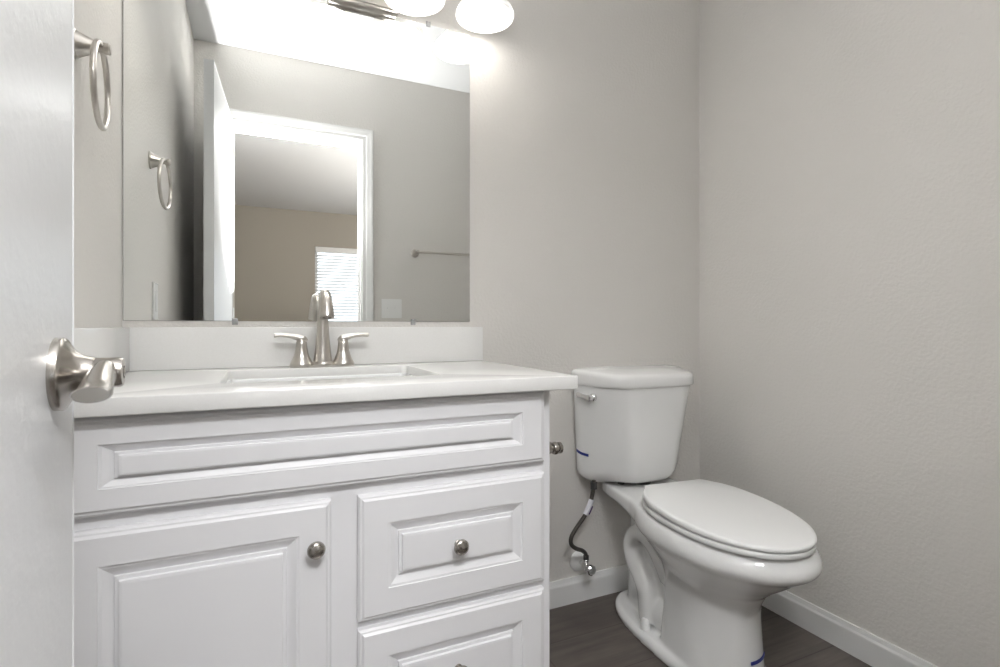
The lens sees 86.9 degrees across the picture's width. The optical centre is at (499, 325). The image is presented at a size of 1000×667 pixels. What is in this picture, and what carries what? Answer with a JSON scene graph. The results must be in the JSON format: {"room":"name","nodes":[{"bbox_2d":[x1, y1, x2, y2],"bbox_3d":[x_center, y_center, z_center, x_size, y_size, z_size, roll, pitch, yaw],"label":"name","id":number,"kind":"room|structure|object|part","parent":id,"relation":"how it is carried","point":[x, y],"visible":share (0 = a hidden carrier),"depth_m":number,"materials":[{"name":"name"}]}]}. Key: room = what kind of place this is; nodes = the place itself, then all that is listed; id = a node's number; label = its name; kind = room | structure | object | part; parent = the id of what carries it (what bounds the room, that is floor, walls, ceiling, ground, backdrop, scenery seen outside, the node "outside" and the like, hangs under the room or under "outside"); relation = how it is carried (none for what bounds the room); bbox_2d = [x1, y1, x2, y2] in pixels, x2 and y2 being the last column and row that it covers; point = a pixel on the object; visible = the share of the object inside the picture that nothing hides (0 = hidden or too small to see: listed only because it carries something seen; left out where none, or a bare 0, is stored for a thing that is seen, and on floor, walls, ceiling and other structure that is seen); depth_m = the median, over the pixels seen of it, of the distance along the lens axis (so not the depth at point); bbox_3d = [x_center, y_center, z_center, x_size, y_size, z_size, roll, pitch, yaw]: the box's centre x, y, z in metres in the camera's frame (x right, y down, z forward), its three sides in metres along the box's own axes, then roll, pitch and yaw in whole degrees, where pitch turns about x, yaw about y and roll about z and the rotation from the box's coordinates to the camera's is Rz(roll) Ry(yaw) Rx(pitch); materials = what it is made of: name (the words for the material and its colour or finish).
{"room":"bathroom","nodes":[
{"label":"bathroom","id":0,"kind":"room"},
{"bbox_2d":[74,0,121,327],"bbox_3d":[-0.634,-0.266,0.539,0.100,2.441,1.601,0,0,-25],"label":"wall","id":1,"kind":"structure","parent":0,"point":[97,153],"depth_m":1.10,"materials":[{"name":"white paint"}]},
{"bbox_2d":[74,27,111,130],"bbox_3d":[-0.741,-0.447,0.961,0.057,0.175,0.157,0,0,-25],"label":"towel ring","id":2,"kind":"object","parent":1,"relation":"attached to","point":[84,46],"visible":0.98,"depth_m":0.94,"materials":[{"name":"silver metal"}]},
{"bbox_3d":[-0.728,-0.508,0.967,0.027,0.021,0.021,0,0,-25],"label":"post","id":3,"kind":"part","parent":2,"relation":"part of","materials":[{"name":"silver metal"}]},
{"bbox_2d":[122,0,699,581],"bbox_3d":[-0.091,-0.266,1.724,2.076,2.441,0.100,0,0,-25],"label":"wall","id":4,"kind":"structure","parent":0,"point":[585,114],"depth_m":1.84,"materials":[{"name":"white paint"}]},
{"bbox_2d":[123,0,469,324],"bbox_3d":[-0.507,-0.464,1.475,0.907,0.925,0.005,0,0,-25],"label":"wall mirror","id":5,"kind":"object","parent":4,"relation":"attached to","point":[277,154],"visible":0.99,"depth_m":1.45,"materials":[{"name":"grey mirror"}]},
{"bbox_2d":[129,327,482,370],"bbox_3d":[-0.487,0.058,1.475,0.946,0.106,0.019,0,0,-25],"label":"backsplash","id":6,"kind":"structure","parent":4,"relation":"attached to","point":[151,348],"depth_m":1.41,"materials":[{"name":"white stone"}]},
{"bbox_2d":[328,0,444,17],"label":"vanity light","id":7,"kind":"object","parent":4,"relation":"attached to","point":[389,8],"depth_m":1.53,"materials":[{"name":"silver metal"}]},
{"bbox_3d":[-0.240,-0.973,1.479,0.174,0.116,0.174,0,0,-25],"label":"lamp shade","id":8,"kind":"part","parent":7,"relation":"part of","materials":[{"name":"white glass"}]},
{"bbox_2d":[456,0,513,33],"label":"vanity light","id":9,"kind":"object","parent":4,"relation":"attached to","point":[485,16],"depth_m":1.61,"materials":[{"name":"white glass"}]},
{"bbox_3d":[-0.045,-0.973,1.569,0.174,0.116,0.174,0,0,-25],"label":"lamp shade","id":10,"kind":"part","parent":9,"relation":"part of","materials":[{"name":"white glass"}]},
{"bbox_3d":[-0.045,-0.977,1.569,0.060,0.085,0.060,0,0,-25],"label":"bulb","id":11,"kind":"part","parent":9,"relation":"part of","materials":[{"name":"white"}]},
{"bbox_2d":[570,551,595,575],"bbox_3d":[0.291,0.817,1.798,0.072,0.072,0.085,0,0,-25],"label":"shutoff valve","id":12,"kind":"object","parent":4,"relation":"attached to","point":[577,563],"visible":0.93,"depth_m":1.82,"materials":[{"name":"silver metal"}]},
{"bbox_2d":[569,480,596,561],"bbox_3d":[0.268,0.659,1.764,0.109,0.282,0.054,0,0,-25],"label":"supply hose","id":13,"kind":"object","parent":12,"relation":"attached to","point":[588,509],"visible":1,"depth_m":1.75,"materials":[{"name":"grey rubber"}]},
{"bbox_3d":[0.304,0.819,1.770,0.036,0.036,0.025,0,0,-25],"label":"valve handle","id":14,"kind":"part","parent":12,"relation":"part of","materials":[{"name":"silver metal"}]},
{"bbox_2d":[549,564,628,609],"bbox_3d":[0.341,0.912,1.860,0.978,0.086,0.013,0,0,-25],"label":"baseboard","id":15,"kind":"structure","parent":4,"relation":"attached to","point":[566,591],"depth_m":1.84,"materials":[{"name":"white paint"}]},
{"bbox_2d":[549,590,871,666],"bbox_3d":[0.863,1.004,-1.040,4.700,0.100,5.920,0,0,-25],"label":"floor","id":16,"kind":"structure","parent":0,"point":[591,632],"depth_m":1.58,"materials":[{"name":"wood"}]},
{"bbox_2d":[74,390,548,666],"bbox_3d":[-0.395,0.547,1.217,0.898,0.814,0.566,0,0,-25],"label":"vanity cabinet","id":17,"kind":"object","parent":16,"relation":"on","point":[414,532],"visible":0.99,"depth_m":0.97,"materials":[{"name":"white wood"}]},
{"bbox_3d":[-0.500,0.571,0.898,0.410,0.496,0.019,0,0,-25],"label":"door","id":18,"kind":"part","parent":17,"relation":"part of","materials":[{"name":"white wood"}]},
{"bbox_3d":[-0.331,0.403,0.950,0.032,0.032,0.028,0,0,-25],"label":"knob","id":19,"kind":"part","parent":17,"relation":"part of","materials":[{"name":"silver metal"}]},
{"bbox_2d":[74,327,577,417],"bbox_3d":[-0.374,0.072,1.228,0.946,0.136,0.563,0,0,-25],"label":"countertop","id":20,"kind":"structure","parent":17,"relation":"on","point":[169,369],"depth_m":1.28,"materials":[{"name":"white stone"}]},
{"bbox_2d":[226,373,414,382],"bbox_3d":[-0.398,0.204,1.242,0.482,0.142,0.352,0,0,-25],"label":"sink basin","id":21,"kind":"object","parent":20,"relation":"in","point":[393,374],"visible":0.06,"depth_m":1.37,"materials":[{"name":"white ceramic"}]},
{"bbox_2d":[274,289,368,367],"bbox_3d":[-0.459,0.007,1.380,0.242,0.206,0.144,0,0,-25],"label":"faucet","id":22,"kind":"object","parent":20,"relation":"on","point":[322,357],"visible":1,"depth_m":1.40,"materials":[{"name":"silver metal"}]},
{"bbox_3d":[-0.548,0.032,1.385,0.083,0.026,0.026,0,0,-25],"label":"lever","id":23,"kind":"part","parent":22,"relation":"part of","materials":[{"name":"silver metal"}]},
{"bbox_3d":[-0.525,0.076,1.397,0.059,0.066,0.059,0,0,-25],"label":"handle","id":24,"kind":"part","parent":22,"relation":"part of","materials":[{"name":"silver metal"}]},
{"bbox_3d":[-0.477,0.108,1.419,0.166,0.006,0.054,0,0,-25],"label":"plate","id":25,"kind":"part","parent":22,"relation":"part of","materials":[{"name":"silver metal"}]},
{"bbox_3d":[-0.459,0.006,1.380,0.058,0.205,0.144,0,0,-25],"label":"spout","id":26,"kind":"part","parent":22,"relation":"part of","materials":[{"name":"silver metal"}]},
{"bbox_3d":[-0.428,0.076,1.441,0.059,0.066,0.059,0,0,-25],"label":"handle","id":27,"kind":"part","parent":22,"relation":"part of","materials":[{"name":"silver metal"}]},
{"bbox_3d":[-0.405,0.032,1.452,0.083,0.026,0.026,0,0,-25],"label":"lever","id":28,"kind":"part","parent":22,"relation":"part of","materials":[{"name":"silver metal"}]},
{"bbox_3d":[-0.087,0.700,1.088,0.404,0.239,0.019,0,0,-25],"label":"drawer","id":29,"kind":"part","parent":17,"relation":"part of","materials":[{"name":"white wood"}]},
{"bbox_3d":[-0.087,0.444,1.088,0.404,0.240,0.019,0,0,-25],"label":"drawer","id":30,"kind":"part","parent":17,"relation":"part of","materials":[{"name":"white wood"}]},
{"bbox_3d":[-0.080,0.446,1.066,0.032,0.032,0.028,0,0,-25],"label":"knob","id":31,"kind":"part","parent":17,"relation":"part of","materials":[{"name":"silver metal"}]},
{"bbox_2d":[549,441,563,454],"bbox_3d":[0.088,0.291,1.316,0.064,0.049,0.199,0,0,-25],"label":"paper holder","id":32,"kind":"object","parent":17,"relation":"attached to","point":[555,448],"visible":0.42,"depth_m":1.24,"materials":[{"name":"grey metal"}]},
{"bbox_2d":[571,364,822,666],"bbox_3d":[0.584,0.548,1.563,0.458,0.813,0.734,0,0,-23],"label":"toilet","id":33,"kind":"object","parent":16,"relation":"on","point":[703,558],"visible":0.99,"depth_m":1.50,"materials":[{"name":"white glazed porcelain"},{"name":"white plastic"},{"name":"chrome metal"}]},
{"bbox_3d":[0.285,0.236,1.747,0.033,0.029,0.065,0,0,-39],"label":"flush lever","id":34,"kind":"part","parent":33,"relation":"part of","materials":[{"name":"silver metal"}]},
{"bbox_3d":[0.485,0.366,1.810,0.437,0.330,0.188,0,0,-23],"label":"tank","id":35,"kind":"part","parent":33,"relation":"part of","materials":[{"name":"white ceramic"}]},
{"bbox_3d":[0.486,0.171,1.808,0.451,0.059,0.204,0,0,-23],"label":"tank lid","id":36,"kind":"part","parent":33,"relation":"part of","materials":[{"name":"white ceramic"}]},
{"bbox_3d":[0.620,0.531,1.443,0.345,0.020,0.468,0,0,-23],"label":"seat","id":37,"kind":"part","parent":33,"relation":"part of","materials":[{"name":"white plastic"}]},
{"bbox_3d":[0.620,0.509,1.444,0.348,0.034,0.475,0,0,-23],"label":"seat lid","id":38,"kind":"part","parent":33,"relation":"part of","materials":[{"name":"white plastic"}]},
{"bbox_2d":[700,0,999,666],"bbox_3d":[1.162,-0.266,1.363,0.100,2.441,1.601,0,0,-25],"label":"wall","id":39,"kind":"structure","parent":0,"point":[850,149],"depth_m":1.51,"materials":[{"name":"white paint"}]},
{"bbox_2d":[762,591,937,666],"bbox_3d":[1.113,0.912,1.334,0.013,0.086,1.588,0,0,-25],"label":"baseboard","id":40,"kind":"structure","parent":39,"relation":"attached to","point":[867,647],"depth_m":1.56,"materials":[{"name":"white paint"}]},
{"bbox_3d":[0.361,-0.266,0.052,4.700,2.441,0.115,0,0,-25],"label":"wall","id":41,"kind":"structure","parent":0,"visible":0},
{"bbox_2d":[0,0,125,666],"bbox_3d":[-0.256,-0.074,0.211,0.146,2.034,0.694,0,0,-33],"label":"door","id":42,"kind":"structure","parent":41,"relation":"in","point":[42,373],"depth_m":0.41,"materials":[{"name":"white paint"}]},
{"bbox_3d":[-0.377,0.043,0.469,0.028,0.064,0.064,0,0,-28],"label":"handle","id":43,"kind":"part","parent":42,"relation":"part of","materials":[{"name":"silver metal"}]},
{"bbox_3d":[-0.334,0.044,0.440,0.027,0.030,0.119,0,0,-31],"label":"lever","id":44,"kind":"part","parent":42,"relation":"part of","materials":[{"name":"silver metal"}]}
]}

